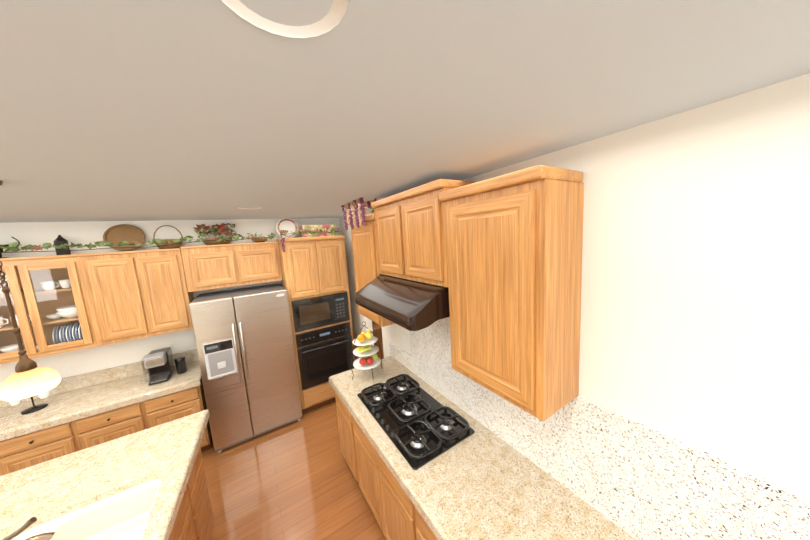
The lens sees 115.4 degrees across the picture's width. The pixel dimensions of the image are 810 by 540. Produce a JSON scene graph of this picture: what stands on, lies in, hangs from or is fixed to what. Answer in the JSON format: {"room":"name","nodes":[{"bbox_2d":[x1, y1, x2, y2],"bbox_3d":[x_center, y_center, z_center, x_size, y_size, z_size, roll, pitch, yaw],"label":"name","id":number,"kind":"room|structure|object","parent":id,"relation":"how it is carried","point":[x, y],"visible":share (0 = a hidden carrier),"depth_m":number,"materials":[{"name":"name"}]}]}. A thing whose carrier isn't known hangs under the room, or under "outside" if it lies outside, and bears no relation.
{"room":"kitchen","nodes":[
{"label":"kitchen","id":0,"kind":"room"},
{"bbox_2d":[153,225,182,248],"bbox_3d":[-2.768,-0.387,2.992,0.264,0.276,0.185,-8,9,-31],"label":"decorative basket","id":1,"kind":"object","parent":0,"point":[176,245],"visible":0.69,"depth_m":2.95,"materials":[{"name":"wicker"}]},
{"bbox_2d":[0,218,340,405],"bbox_3d":[-2.511,0.698,3.457,8.200,2.700,0.120,-8,9,-31],"label":"wall","id":2,"kind":"structure","parent":0,"point":[91,359],"depth_m":2.90,"materials":[{"name":"white paint"}]},
{"bbox_2d":[0,325,11,360],"bbox_3d":[-4.057,0.414,2.184,0.480,0.942,0.348,-8,9,-31],"label":"upper cabinet","id":3,"kind":"object","parent":2,"relation":"attached to","point":[3,340],"depth_m":2.36,"materials":[{"name":"brown wood"}]},
{"bbox_2d":[0,237,19,258],"bbox_3d":[-3.781,-0.205,2.373,0.270,0.198,0.200,-8,9,-31],"label":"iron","id":4,"kind":"object","parent":3,"relation":"on","point":[1,249],"visible":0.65,"depth_m":2.38,"materials":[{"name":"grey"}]},
{"bbox_2d":[61,365,73,376],"bbox_3d":[-3.601,1.081,2.731,0.072,0.115,0.008,-8,9,-31],"label":"electrical outlet","id":5,"kind":"object","parent":2,"relation":"attached to","point":[67,371],"visible":1,"depth_m":2.73,"materials":[{"name":"white plastic"}]},
{"bbox_2d":[68,250,159,346],"bbox_3d":[-3.063,0.274,2.794,0.478,0.942,0.348,-8,9,-31],"label":"upper cabinet","id":6,"kind":"object","parent":2,"relation":"attached to","point":[116,298],"depth_m":2.64,"materials":[{"name":"brown wood"}]},
{"bbox_2d":[53,235,70,254],"bbox_3d":[-3.468,-0.253,2.583,0.096,0.202,0.096,-8,9,-31],"label":"decorative lantern","id":7,"kind":"object","parent":6,"relation":"on","point":[59,240],"visible":0.9,"depth_m":2.56,"materials":[{"name":"grey metal"}]},
{"bbox_2d":[103,224,145,250],"bbox_3d":[-3.107,-0.361,2.837,0.334,0.297,0.081,-8,9,-31],"label":"decorative tray","id":8,"kind":"object","parent":6,"relation":"on","point":[117,234],"visible":0.9,"depth_m":2.84,"materials":[{"name":"wicker"}]},
{"bbox_2d":[164,343,172,351],"bbox_3d":[-2.913,0.964,3.152,0.072,0.115,0.008,-8,9,-31],"label":"electrical outlet","id":9,"kind":"object","parent":2,"relation":"attached to","point":[167,345],"visible":0.54,"depth_m":3.15,"materials":[{"name":"white plastic"}]},
{"bbox_2d":[144,248,193,334],"bbox_3d":[-2.784,0.235,2.965,0.444,0.942,0.348,-8,9,-31],"label":"upper cabinet","id":10,"kind":"object","parent":2,"relation":"attached to","point":[171,299],"depth_m":2.86,"materials":[{"name":"brown wood"}]},
{"bbox_2d":[180,244,231,292],"bbox_3d":[-2.427,-0.040,3.164,0.423,0.525,0.348,-8,9,-31],"label":"upper cabinet","id":11,"kind":"object","parent":2,"relation":"attached to","point":[206,267],"depth_m":3.02,"materials":[{"name":"brown wood"}]},
{"bbox_2d":[0,233,278,252],"bbox_3d":[-3.085,-0.266,2.594,3.282,0.125,0.128,-8,9,-31],"label":"garland","id":12,"kind":"object","parent":11,"relation":"hanging from","point":[12,246],"visible":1,"depth_m":2.63,"materials":[{"name":"green plant"}]},
{"bbox_2d":[194,223,236,244],"bbox_3d":[-2.391,-0.456,3.234,0.452,0.272,0.171,-8,9,-31],"label":"flowers","id":13,"kind":"object","parent":11,"relation":"on","point":[223,228],"visible":0.92,"depth_m":3.21,"materials":[{"name":"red plant"}]},
{"bbox_2d":[228,243,247,286],"bbox_3d":[-2.184,-0.074,3.314,0.201,0.525,0.348,-8,9,-31],"label":"upper cabinet","id":14,"kind":"object","parent":2,"relation":"attached to","point":[236,258],"depth_m":3.19,"materials":[{"name":"brown wood"}]},
{"bbox_2d":[244,241,282,284],"bbox_3d":[-1.940,-0.108,3.464,0.423,0.525,0.348,-8,9,-31],"label":"upper cabinet","id":15,"kind":"object","parent":2,"relation":"attached to","point":[264,265],"depth_m":3.33,"materials":[{"name":"brown wood"}]},
{"bbox_2d":[252,238,267,242],"bbox_3d":[-1.976,-0.405,3.487,0.210,0.057,0.207,-8,9,-31],"label":"decorative bowl","id":16,"kind":"object","parent":15,"relation":"on","point":[260,240],"visible":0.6,"depth_m":3.42,"materials":[{"name":"brown wicker"}]},
{"bbox_2d":[202,401,385,539],"bbox_3d":[-0.383,2.356,0.371,8.200,0.060,7.800,-8,9,-31],"label":"floor","id":17,"kind":"structure","parent":0,"point":[294,480],"depth_m":2.47,"materials":[{"name":"brown wood"}]},
{"bbox_2d":[0,349,212,475],"bbox_3d":[-3.411,1.700,2.521,2.365,1.065,0.656,-8,9,-31],"label":"base cabinet","id":18,"kind":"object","parent":17,"relation":"on","point":[82,412],"depth_m":2.54,"materials":[{"name":"beige stone"}]},
{"bbox_2d":[8,390,49,414],"bbox_3d":[-3.549,1.098,2.410,0.242,0.470,0.200,-8,9,-31],"label":"mug tree","id":19,"kind":"object","parent":18,"relation":"on","point":[46,394],"visible":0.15,"depth_m":2.43,"materials":[{"name":"grey metal"}]},
{"bbox_2d":[141,347,174,385],"bbox_3d":[-2.775,1.070,2.861,0.225,0.315,0.303,-8,9,-31],"label":"coffee maker","id":20,"kind":"object","parent":18,"relation":"on","point":[159,365],"visible":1,"depth_m":2.82,"materials":[{"name":"black"}]},
{"bbox_2d":[174,356,186,373],"bbox_3d":[-2.625,1.113,2.997,0.098,0.178,0.098,-8,9,-31],"label":"canister","id":21,"kind":"object","parent":18,"relation":"on","point":[180,365],"visible":1,"depth_m":2.96,"materials":[{"name":"black"}]},
{"bbox_2d":[184,458,213,539],"bbox_3d":[-1.197,1.946,0.413,1.102,0.842,3.795,-8,9,-31],"label":"kitchen island","id":22,"kind":"object","parent":17,"relation":"on","point":[200,523],"depth_m":1.86,"materials":[{"name":"brown wood"}]},
{"bbox_2d":[0,410,209,539],"bbox_3d":[-1.226,1.492,0.357,1.164,0.074,3.900,-8,9,-31],"label":"island countertop","id":23,"kind":"structure","parent":22,"relation":"on","point":[141,485],"depth_m":1.59,"materials":[{"name":"beige stone"}]},
{"bbox_2d":[2,517,54,539],"bbox_3d":[-1.717,1.264,1.094,0.290,0.326,0.270,-8,9,-31],"label":"faucet","id":24,"kind":"object","parent":23,"relation":"on","point":[42,536],"visible":1,"depth_m":1.13,"materials":[{"name":"brown metal"}]},
{"bbox_2d":[189,283,301,452],"bbox_3d":[-1.971,1.152,3.297,0.945,1.775,0.771,-8,9,-31],"label":"fridge","id":25,"kind":"object","parent":17,"relation":"on","point":[245,350],"visible":1,"depth_m":3.00,"materials":[{"name":"grey metal"}]},
{"bbox_2d":[276,235,354,413],"bbox_3d":[-1.263,0.732,3.752,0.810,2.405,0.703,-8,9,-31],"label":"tall cabinet","id":26,"kind":"object","parent":17,"relation":"on","point":[314,282],"visible":0.96,"depth_m":3.46,"materials":[{"name":"brown wood"}]},
{"bbox_2d":[276,218,298,237],"bbox_3d":[-1.674,-0.601,3.643,0.300,0.296,0.067,-8,9,-31],"label":"decorative plate","id":27,"kind":"object","parent":26,"relation":"on","point":[290,225],"visible":0.85,"depth_m":3.65,"materials":[{"name":"white ceramic"}]},
{"bbox_2d":[280,227,340,251],"bbox_3d":[-1.213,-0.417,3.373,0.822,0.299,0.261,-8,9,-31],"label":"garland","id":28,"kind":"object","parent":26,"relation":"hanging from","point":[310,231],"visible":1,"depth_m":3.37,"materials":[{"name":"green plant"}]},
{"bbox_2d":[299,224,335,236],"bbox_3d":[-1.290,-0.570,3.766,0.460,0.168,0.310,-8,9,-31],"label":"decorative box","id":29,"kind":"object","parent":26,"relation":"on","point":[312,227],"visible":0.81,"depth_m":3.63,"materials":[{"name":"multicoloured"}]},
{"bbox_2d":[372,321,383,358],"bbox_3d":[-0.362,0.818,4.374,0.680,1.965,0.616,-8,9,-31],"label":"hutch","id":30,"kind":"object","parent":17,"relation":"on","point":[377,330],"visible":0.02,"depth_m":4.04,"materials":[{"name":"brown wood"}]},
{"bbox_2d":[329,317,809,539],"bbox_3d":[0.447,1.132,1.402,0.768,1.998,3.550,-8,9,-31],"label":"countertop","id":31,"kind":"structure","parent":17,"relation":"on","point":[578,468],"depth_m":1.32,"materials":[{"name":"beige stone"}]},
{"bbox_2d":[351,322,382,379],"bbox_3d":[-0.408,0.814,2.667,0.357,0.575,0.290,-8,9,-31],"label":"fruit stand","id":32,"kind":"object","parent":31,"relation":"on","point":[366,350],"visible":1,"depth_m":2.63,"materials":[{"name":"white ceramic"}]},
{"bbox_2d":[357,374,474,469],"bbox_3d":[0.028,1.125,2.086,0.530,0.057,0.950,-8,9,-31],"label":"cooktop","id":33,"kind":"object","parent":31,"relation":"in","point":[419,425],"visible":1,"depth_m":1.95,"materials":[{"name":"black metal"}]},
{"bbox_2d":[0,0,809,222],"bbox_3d":[-0.553,-0.377,0.020,8.200,0.060,7.800,-8,9,-31],"label":"ceiling","id":34,"kind":"structure","parent":0,"point":[134,110],"depth_m":0.65,"materials":[{"name":"grey paint"}]},
{"bbox_2d":[0,180,60,400],"bbox_3d":[-1.882,0.100,1.206,0.179,1.019,0.179,-8,9,-31],"label":"pendant light","id":35,"kind":"object","parent":34,"relation":"hanging from","point":[28,378],"visible":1,"depth_m":1.23,"materials":[{"name":"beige glass"}]},
{"bbox_2d":[238,206,260,208],"bbox_3d":[-1.494,-0.616,2.462,0.196,0.039,0.196,-8,9,-31],"label":"recessed light","id":36,"kind":"object","parent":34,"relation":"in","point":[249,206],"visible":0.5,"depth_m":2.44,"materials":[{"name":"white"}]},
{"bbox_2d":[221,0,348,37],"bbox_3d":[-0.182,-0.429,0.366,0.196,0.039,0.196,-8,9,-31],"label":"recessed light","id":37,"kind":"object","parent":34,"relation":"in","point":[331,20],"visible":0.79,"depth_m":0.44,"materials":[{"name":"white"}]},
{"bbox_2d":[339,73,809,497],"bbox_3d":[1.081,0.771,1.146,0.120,2.700,7.600,-8,9,-31],"label":"wall","id":38,"kind":"structure","parent":0,"point":[695,312],"depth_m":0.90,"materials":[{"name":"white paint"}]},
{"bbox_2d":[349,214,394,326],"bbox_3d":[-0.287,-0.024,2.746,0.338,1.075,0.628,-8,9,-31],"label":"upper cabinet","id":39,"kind":"object","parent":38,"relation":"attached to","point":[365,265],"depth_m":2.60,"materials":[{"name":"brown wood"}]},
{"bbox_2d":[341,197,376,229],"bbox_3d":[-0.375,-0.654,2.631,0.454,0.455,0.618,-8,9,-31],"label":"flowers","id":40,"kind":"object","parent":39,"relation":"hanging from","point":[359,205],"visible":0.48,"depth_m":2.48,"materials":[{"name":"plant"}]},
{"bbox_2d":[371,197,392,276],"bbox_3d":[-0.032,-0.291,2.270,0.338,0.654,0.401,-8,9,-31],"label":"upper cabinet","id":41,"kind":"object","parent":38,"relation":"attached to","point":[382,227],"depth_m":2.21,"materials":[{"name":"brown wood"}]},
{"bbox_2d":[355,274,449,330],"bbox_3d":[0.025,0.188,2.018,0.566,0.228,0.910,-8,9,-31],"label":"range hood","id":42,"kind":"object","parent":41,"relation":"attached to","point":[410,305],"visible":0.75,"depth_m":1.70,"materials":[{"name":"black metal"}]},
{"bbox_2d":[389,192,408,279],"bbox_3d":[0.118,-0.270,2.030,0.338,0.654,0.216,-8,9,-31],"label":"upper cabinet","id":43,"kind":"object","parent":38,"relation":"attached to","point":[396,210],"depth_m":1.99,"materials":[{"name":"brown wood"}]},
{"bbox_2d":[402,335,406,346],"bbox_3d":[-0.008,0.779,2.796,0.008,0.115,0.072,-8,9,-31],"label":"electrical outlet","id":44,"kind":"object","parent":38,"relation":"attached to","point":[404,340],"visible":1,"depth_m":2.79,"materials":[{"name":"white plastic"}]},
{"bbox_2d":[401,178,464,286],"bbox_3d":[0.268,-0.248,1.790,0.338,0.654,0.399,-8,9,-31],"label":"upper cabinet","id":45,"kind":"object","parent":38,"relation":"attached to","point":[424,235],"depth_m":1.69,"materials":[{"name":"brown wood"}]},
{"bbox_2d":[441,165,583,421],"bbox_3d":[0.553,0.091,1.405,0.338,1.105,0.600,-8,9,-31],"label":"upper cabinet","id":46,"kind":"object","parent":38,"relation":"attached to","point":[500,257],"depth_m":1.19,"materials":[{"name":"brown wood"}]}
]}

